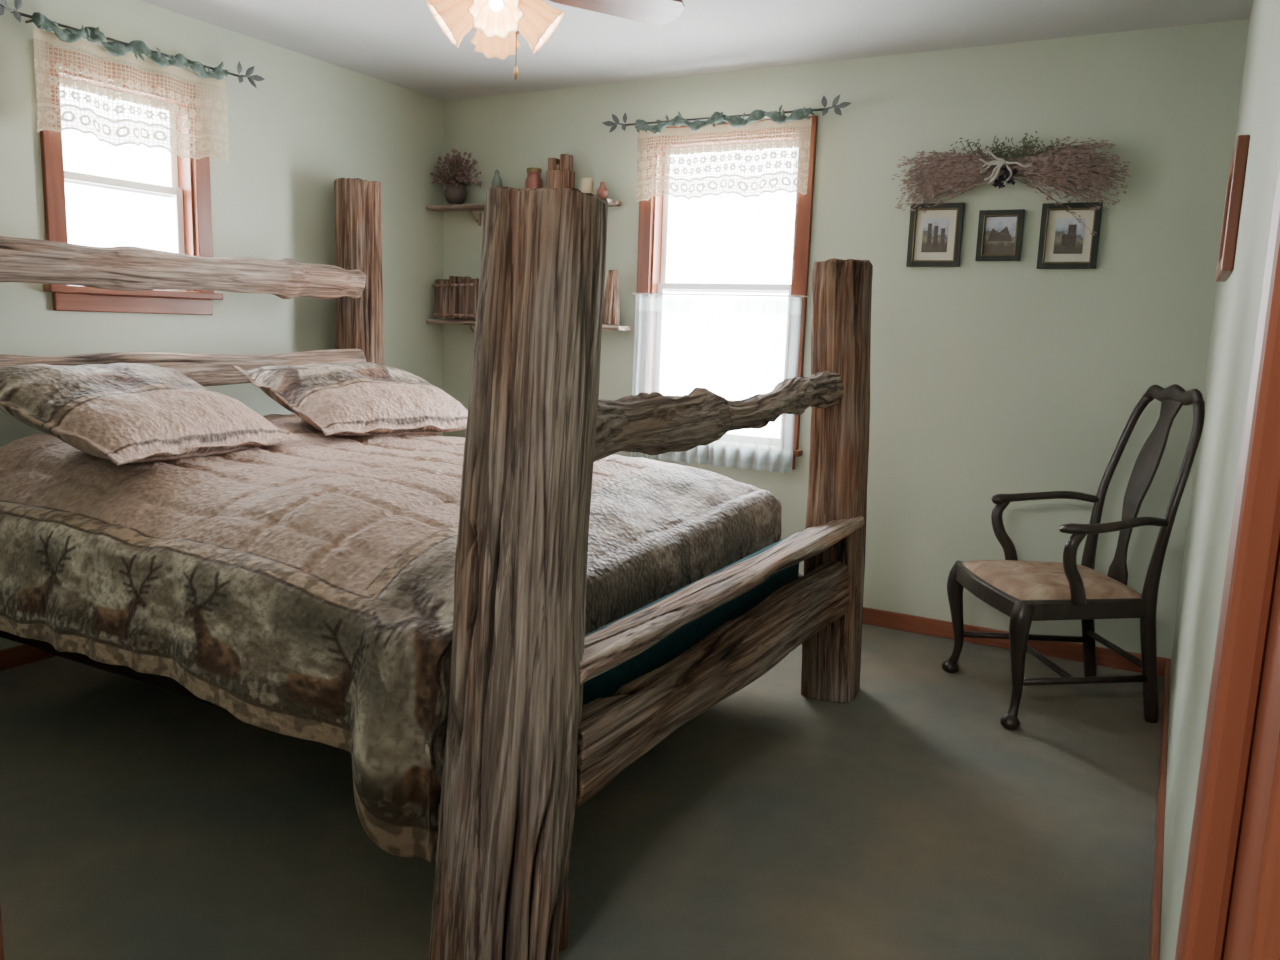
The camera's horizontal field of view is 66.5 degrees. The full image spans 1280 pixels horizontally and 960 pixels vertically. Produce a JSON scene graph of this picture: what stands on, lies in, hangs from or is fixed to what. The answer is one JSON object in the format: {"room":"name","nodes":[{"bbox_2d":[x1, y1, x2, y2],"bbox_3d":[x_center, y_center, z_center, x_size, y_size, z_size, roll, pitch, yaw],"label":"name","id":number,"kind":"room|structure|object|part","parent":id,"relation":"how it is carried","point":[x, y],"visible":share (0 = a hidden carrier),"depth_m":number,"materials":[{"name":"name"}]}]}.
{"room":"bedroom","nodes":[
{"label":"bedroom","id":0,"kind":"room"},
{"bbox_2d":[0,0,442,649],"bbox_3d":[-2.054,-0.592,3.763,0.120,2.440,3.790,7,10,28],"label":"wall","id":1,"kind":"structure","parent":0,"point":[311,123],"depth_m":4.25,"materials":[{"name":"green paint"}]},
{"bbox_2d":[0,644,55,670],"bbox_3d":[-2.038,0.584,3.907,0.016,0.075,3.774,7,10,28],"label":"baseboard","id":2,"kind":"structure","parent":1,"relation":"attached to","point":[23,654],"depth_m":3.53,"materials":[{"name":"brown wood"}]},
{"bbox_2d":[58,71,196,291],"bbox_3d":[-1.984,-1.119,3.749,0.095,0.750,0.540,7,10,28],"label":"window","id":3,"kind":"structure","parent":1,"relation":"in","point":[173,192],"depth_m":3.93,"materials":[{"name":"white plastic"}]},
{"bbox_2d":[40,44,222,314],"bbox_3d":[-1.965,-1.103,3.740,0.150,0.913,0.716,7,10,28],"label":"window frame","id":4,"kind":"structure","parent":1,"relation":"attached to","point":[65,297],"depth_m":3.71,"materials":[{"name":"brown wood"}]},
{"bbox_2d":[0,0,264,161],"bbox_3d":[-1.872,-1.443,3.633,0.124,0.422,1.112,7,10,28],"label":"lace valance","id":5,"kind":"object","parent":1,"relation":"attached to","point":[210,101],"visible":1,"depth_m":3.58,"materials":[{"name":"white fabric"}]},
{"bbox_3d":[-1.885,-1.601,3.618,0.080,0.010,0.895,7,10,28],"label":"rod","id":6,"kind":"part","parent":5,"relation":"part of","materials":[{"name":"metal"}]},
{"bbox_3d":[-1.861,-1.401,3.633,0.050,0.340,0.755,7,10,28],"label":"lace panel","id":7,"kind":"part","parent":5,"relation":"part of","materials":[{"name":"white fabric"}]},
{"bbox_2d":[0,623,1163,959],"bbox_3d":[-0.787,1.023,1.824,4.505,0.060,6.560,7,10,28],"label":"floor","id":8,"kind":"structure","parent":0,"point":[901,819],"depth_m":2.52,"materials":[{"name":"carpet"}]},
{"bbox_2d":[0,178,872,959],"bbox_3d":[-0.764,-0.188,3.198,2.627,1.919,2.259,7,10,28],"label":"bed","id":9,"kind":"object","parent":8,"relation":"on","point":[544,713],"visible":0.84,"depth_m":1.93,"materials":[{"name":"brown wood"}]},
{"bbox_3d":[-1.215,0.504,2.613,2.262,0.157,0.070,7,10,28],"label":"rail","id":10,"kind":"part","parent":9,"relation":"part of","materials":[{"name":"brown wood"}]},
{"bbox_3d":[-1.751,-0.761,3.531,0.133,0.167,2.021,7,10,28],"label":"head rail","id":11,"kind":"part","parent":9,"relation":"part of","materials":[{"name":"brown wood"}]},
{"bbox_3d":[-1.766,-0.401,3.601,0.124,0.147,2.002,7,11,28],"label":"head rail","id":12,"kind":"part","parent":9,"relation":"part of","materials":[{"name":"brown wood"}]},
{"bbox_3d":[-1.335,-0.438,4.645,0.208,1.911,0.221,7,10,28],"label":"head post","id":13,"kind":"part","parent":9,"relation":"part of","materials":[{"name":"brown wood"}]},
{"bbox_2d":[0,414,781,862],"bbox_3d":[-0.815,0.298,3.220,2.030,0.867,1.982,7,10,28],"label":"comforter","id":14,"kind":"object","parent":9,"relation":"on","point":[304,588],"visible":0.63,"depth_m":2.43,"materials":[{"name":"beige fabric"}]},
{"bbox_2d":[0,363,301,465],"bbox_3d":[-1.552,-0.216,3.022,0.589,0.284,0.846,4,9,13],"label":"pillow","id":15,"kind":"object","parent":14,"relation":"on","point":[120,413],"visible":1,"depth_m":2.79,"materials":[{"name":"beige fabric"}]},
{"bbox_2d":[232,362,467,435],"bbox_3d":[-1.085,-0.324,3.901,0.567,0.282,0.848,8,11,34],"label":"pillow","id":16,"kind":"object","parent":14,"relation":"on","point":[351,398],"visible":0.97,"depth_m":3.70,"materials":[{"name":"beige fabric"}]},
{"bbox_3d":[-0.235,0.225,1.903,0.290,1.530,0.302,8,11,20],"label":"foot post","id":17,"kind":"part","parent":9,"relation":"part of","materials":[{"name":"brown wood"}]},
{"bbox_3d":[0.696,0.009,3.448,0.209,1.539,0.228,4,9,29],"label":"foot post","id":18,"kind":"part","parent":9,"relation":"part of","materials":[{"name":"brown wood"}]},
{"bbox_2d":[942,384,1204,729],"bbox_3d":[1.540,0.229,3.478,0.658,1.158,0.630,1,9,-4],"label":"armchair","id":19,"kind":"object","parent":8,"relation":"on","point":[1027,592],"visible":1,"depth_m":3.36,"materials":[{"name":"brown wood"}]},
{"bbox_3d":[1.223,0.529,3.783,0.078,0.441,0.077,1,9,-4],"label":"leg","id":20,"kind":"part","parent":19,"relation":"part of","materials":[{"name":"brown wood"}]},
{"bbox_3d":[1.256,0.615,3.247,0.078,0.441,0.077,1,9,-4],"label":"leg","id":21,"kind":"part","parent":19,"relation":"part of","materials":[{"name":"brown wood"}]},
{"bbox_3d":[1.538,0.188,3.739,0.403,0.303,0.085,2,9,2],"label":"arm","id":22,"kind":"part","parent":19,"relation":"part of","materials":[{"name":"brown wood"}]},
{"bbox_3d":[1.466,0.397,3.501,0.519,0.068,0.558,1,9,-4],"label":"seat frame","id":23,"kind":"part","parent":19,"relation":"part of","materials":[{"name":"brown wood"}]},
{"bbox_2d":[962,560,1141,599],"bbox_3d":[1.466,0.347,3.493,0.483,0.040,0.524,1,9,-4],"label":"seat cushion","id":24,"kind":"object","parent":19,"relation":"on","point":[1002,579],"depth_m":3.39,"materials":[{"name":"fabric"}]},
{"bbox_3d":[1.570,0.271,3.220,0.403,0.303,0.085,0,9,-9],"label":"arm","id":25,"kind":"part","parent":19,"relation":"part of","materials":[{"name":"brown wood"}]},
{"bbox_3d":[1.870,-0.299,3.414,0.033,0.074,0.327,1,9,-4],"label":"crest rail","id":26,"kind":"part","parent":19,"relation":"part of","materials":[{"name":"brown wood"}]},
{"bbox_2d":[140,0,1253,100],"bbox_3d":[-0.703,-1.445,1.435,4.505,0.060,6.560,7,10,28],"label":"ceiling","id":27,"kind":"structure","parent":0,"point":[401,43],"depth_m":3.85,"materials":[{"name":"paint"}]},
{"bbox_2d":[426,0,684,79],"bbox_3d":[-0.446,-1.403,2.835,1.172,0.440,1.126,7,10,28],"label":"ceiling fan light","id":28,"kind":"object","parent":27,"relation":"hanging from","point":[497,23],"depth_m":2.88,"materials":[{"name":"white glass"}]},
{"bbox_2d":[443,19,1249,658],"bbox_3d":[0.546,-0.629,4.565,3.905,2.440,0.120,7,10,28],"label":"wall","id":29,"kind":"structure","parent":0,"point":[988,379],"depth_m":4.01,"materials":[{"name":"green paint"}]},
{"bbox_2d":[426,199,620,225],"bbox_3d":[-0.605,-1.352,4.944,1.112,0.098,0.159,7,10,28],"label":"corner shelf","id":30,"kind":"object","parent":29,"relation":"attached to","point":[611,203],"visible":0.42,"depth_m":5.07,"materials":[{"name":"brown wood"}]},
{"bbox_2d":[430,149,481,203],"bbox_3d":[-0.948,-1.585,5.095,0.318,0.282,0.145,7,10,28],"label":"dried flowers","id":31,"kind":"object","parent":30,"relation":"on","point":[455,192],"visible":1,"depth_m":5.07,"materials":[{"name":"plant"}]},
{"bbox_3d":[-0.966,-1.497,5.113,0.120,0.100,0.120,7,10,28],"label":"pot","id":32,"kind":"part","parent":31,"relation":"part of","materials":[{"name":"ceramic"}]},
{"bbox_2d":[491,169,501,185],"bbox_3d":[-0.733,-1.505,4.993,0.068,0.170,0.068,7,10,28],"label":"bottle","id":33,"kind":"object","parent":30,"relation":"on","point":[496,180],"visible":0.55,"depth_m":4.97,"materials":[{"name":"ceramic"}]},
{"bbox_2d":[525,167,542,188],"bbox_3d":[-0.531,-1.478,4.885,0.088,0.164,0.087,7,10,28],"label":"jar candle","id":34,"kind":"object","parent":30,"relation":"on","point":[533,180],"visible":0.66,"depth_m":4.85,"materials":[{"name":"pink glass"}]},
{"bbox_2d":[546,154,574,187],"bbox_3d":[-0.391,-1.485,4.795,0.120,0.215,0.080,7,10,28],"label":"wood block","id":35,"kind":"object","parent":30,"relation":"on","point":[560,174],"visible":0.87,"depth_m":4.76,"materials":[{"name":"brown wood"}]},
{"bbox_2d":[581,177,593,193],"bbox_3d":[-0.257,-1.412,4.730,0.064,0.100,0.063,7,10,28],"label":"votive candle","id":36,"kind":"object","parent":30,"relation":"on","point":[587,184],"visible":0.7,"depth_m":4.70,"materials":[{"name":"beige wax"}]},
{"bbox_2d":[596,182,607,198],"bbox_3d":[-0.182,-1.396,4.703,0.056,0.082,0.055,7,10,28],"label":"bottle","id":37,"kind":"object","parent":30,"relation":"on","point":[601,192],"visible":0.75,"depth_m":4.68,"materials":[{"name":"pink glass"}]},
{"bbox_2d":[426,319,630,332],"bbox_3d":[-0.588,-0.762,5.017,1.196,0.098,0.158,7,10,28],"label":"corner shelf","id":38,"kind":"object","parent":29,"relation":"attached to","point":[429,321],"visible":0.39,"depth_m":5.11,"materials":[{"name":"brown wood"}]},
{"bbox_2d":[432,275,478,319],"bbox_3d":[-0.960,-0.970,5.188,0.271,0.225,0.123,7,10,28],"label":"box","id":39,"kind":"object","parent":38,"relation":"on","point":[456,297],"visible":0.88,"depth_m":5.13,"materials":[{"name":"brown wood"}]},
{"bbox_2d":[602,270,619,324],"bbox_3d":[-0.142,-0.888,4.740,0.090,0.262,0.091,9,11,36],"label":"carving","id":40,"kind":"object","parent":38,"relation":"on","point":[611,310],"visible":0.88,"depth_m":4.71,"materials":[{"name":"brown wood"}]},
{"bbox_2d":[633,293,807,297],"bbox_3d":[0.357,-0.856,4.514,0.865,0.006,0.060,7,10,28],"label":"curtain rod","id":41,"kind":"object","parent":29,"relation":"attached to","point":[633,293],"visible":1,"depth_m":4.47,"materials":[{"name":"white plastic"}]},
{"bbox_2d":[631,297,707,463],"bbox_3d":[0.144,-0.482,4.653,0.410,0.785,0.038,7,10,28],"label":"cafe curtain","id":42,"kind":"object","parent":41,"relation":"hanging from","point":[699,454],"visible":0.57,"depth_m":4.65,"materials":[{"name":"white fabric"}]},
{"bbox_2d":[708,300,801,472],"bbox_3d":[0.514,-0.438,4.454,0.415,0.785,0.038,7,10,28],"label":"cafe curtain","id":43,"kind":"object","parent":41,"relation":"hanging from","point":[769,459],"visible":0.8,"depth_m":4.46,"materials":[{"name":"white fabric"}]},
{"bbox_2d":[647,134,797,447],"bbox_3d":[0.393,-0.878,4.602,0.730,1.390,0.095,7,10,28],"label":"window","id":44,"kind":"structure","parent":29,"relation":"in","point":[663,286],"depth_m":4.69,"materials":[{"name":"white plastic"}]},
{"bbox_2d":[633,115,817,449],"bbox_3d":[0.365,-0.895,4.548,0.866,1.478,0.020,7,10,28],"label":"window frame","id":45,"kind":"structure","parent":29,"relation":"attached to","point":[804,202],"depth_m":4.43,"materials":[{"name":"brown wood"}]},
{"bbox_2d":[602,95,850,201],"bbox_3d":[0.362,-1.475,4.398,1.212,0.406,0.124,7,10,28],"label":"lace valance","id":46,"kind":"object","parent":29,"relation":"attached to","point":[799,119],"visible":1,"depth_m":4.36,"materials":[{"name":"white fabric"}]},
{"bbox_3d":[0.354,-1.433,4.393,0.855,0.323,0.050,7,10,28],"label":"lace panel","id":47,"kind":"part","parent":46,"relation":"part of","materials":[{"name":"white fabric"}]},
{"bbox_3d":[0.378,-1.626,4.394,0.995,0.010,0.080,7,10,28],"label":"rod","id":48,"kind":"part","parent":46,"relation":"part of","materials":[{"name":"metal"}]},
{"bbox_2d":[654,119,801,469],"bbox_3d":[0.381,-0.862,4.584,0.906,1.553,0.150,7,10,28],"label":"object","id":49,"kind":"object","parent":29,"relation":"attached to","point":[796,453],"visible":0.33,"depth_m":4.44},
{"bbox_2d":[906,203,964,266],"bbox_3d":[1.225,-1.016,4.049,0.215,0.255,0.025,7,10,28],"label":"framed picture","id":50,"kind":"object","parent":29,"relation":"attached to","point":[935,235],"visible":0.95,"depth_m":4.05,"materials":[{"name":"black wood"}]},
{"bbox_2d":[921,218,948,251],"bbox_3d":[1.226,-1.016,4.051,0.104,0.138,0.002,7,10,28],"label":"print","id":51,"kind":"object","parent":50,"relation":"attached to","point":[934,231],"depth_m":4.05},
{"bbox_2d":[975,209,1024,260],"bbox_3d":[1.450,-0.984,3.929,0.172,0.200,0.025,7,10,28],"label":"framed picture","id":52,"kind":"object","parent":29,"relation":"attached to","point":[1000,232],"visible":1,"depth_m":3.93,"materials":[{"name":"black wood"}]},
{"bbox_2d":[983,216,1016,253],"bbox_3d":[1.451,-0.985,3.931,0.120,0.148,0.002,7,10,28],"label":"print","id":53,"kind":"object","parent":52,"relation":"attached to","point":[999,232],"depth_m":3.93},
{"bbox_2d":[891,130,1131,235],"bbox_3d":[1.441,-1.164,3.847,0.892,0.402,0.082,7,10,28],"label":"swag","id":54,"kind":"object","parent":29,"relation":"attached to","point":[1055,167],"visible":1,"depth_m":3.82},
{"bbox_2d":[862,607,1170,676],"bbox_3d":[0.473,0.546,4.690,3.665,0.075,0.016,7,10,28],"label":"baseboard","id":55,"kind":"structure","parent":29,"relation":"attached to","point":[1073,651],"depth_m":4.13,"materials":[{"name":"brown wood"}]},
{"bbox_2d":[1036,202,1102,268],"bbox_3d":[1.675,-0.952,3.808,0.215,0.250,0.025,7,10,28],"label":"framed picture","id":56,"kind":"object","parent":29,"relation":"attached to","point":[1065,242],"visible":0.95,"depth_m":3.81,"materials":[{"name":"black wood"}]},
{"bbox_2d":[1053,218,1085,253],"bbox_3d":[1.676,-0.953,3.810,0.104,0.135,0.002,7,10,28],"label":"print","id":57,"kind":"object","parent":56,"relation":"attached to","point":[1069,235],"depth_m":3.81},
{"bbox_2d":[1160,0,1279,959],"bbox_3d":[1.223,-0.188,1.910,0.120,2.440,3.940,7,10,28],"label":"wall","id":58,"kind":"structure","parent":0,"point":[1238,298],"depth_m":1.94,"materials":[{"name":"green paint"}]},
{"bbox_2d":[1148,659,1170,959],"bbox_3d":[1.525,0.873,2.848,0.016,0.075,2.244,7,10,28],"label":"baseboard","id":59,"kind":"structure","parent":58,"relation":"attached to","point":[1156,906],"depth_m":2.47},
{"bbox_2d":[1216,135,1249,281],"bbox_3d":[1.532,-0.687,2.528,0.026,0.315,0.470,7,10,28],"label":"wall mirror","id":60,"kind":"object","parent":58,"relation":"attached to","point":[1237,169],"visible":1,"depth_m":2.33,"materials":[{"name":"beige mirror"}]},
{"bbox_3d":[-1.398,-0.164,1.192,3.785,2.440,0.120,7,10,28],"label":"wall","id":61,"kind":"structure","parent":0,"visible":0},
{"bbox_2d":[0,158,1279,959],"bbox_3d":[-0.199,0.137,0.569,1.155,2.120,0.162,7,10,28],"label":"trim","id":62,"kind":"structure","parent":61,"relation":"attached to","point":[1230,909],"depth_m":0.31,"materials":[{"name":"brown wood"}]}
]}

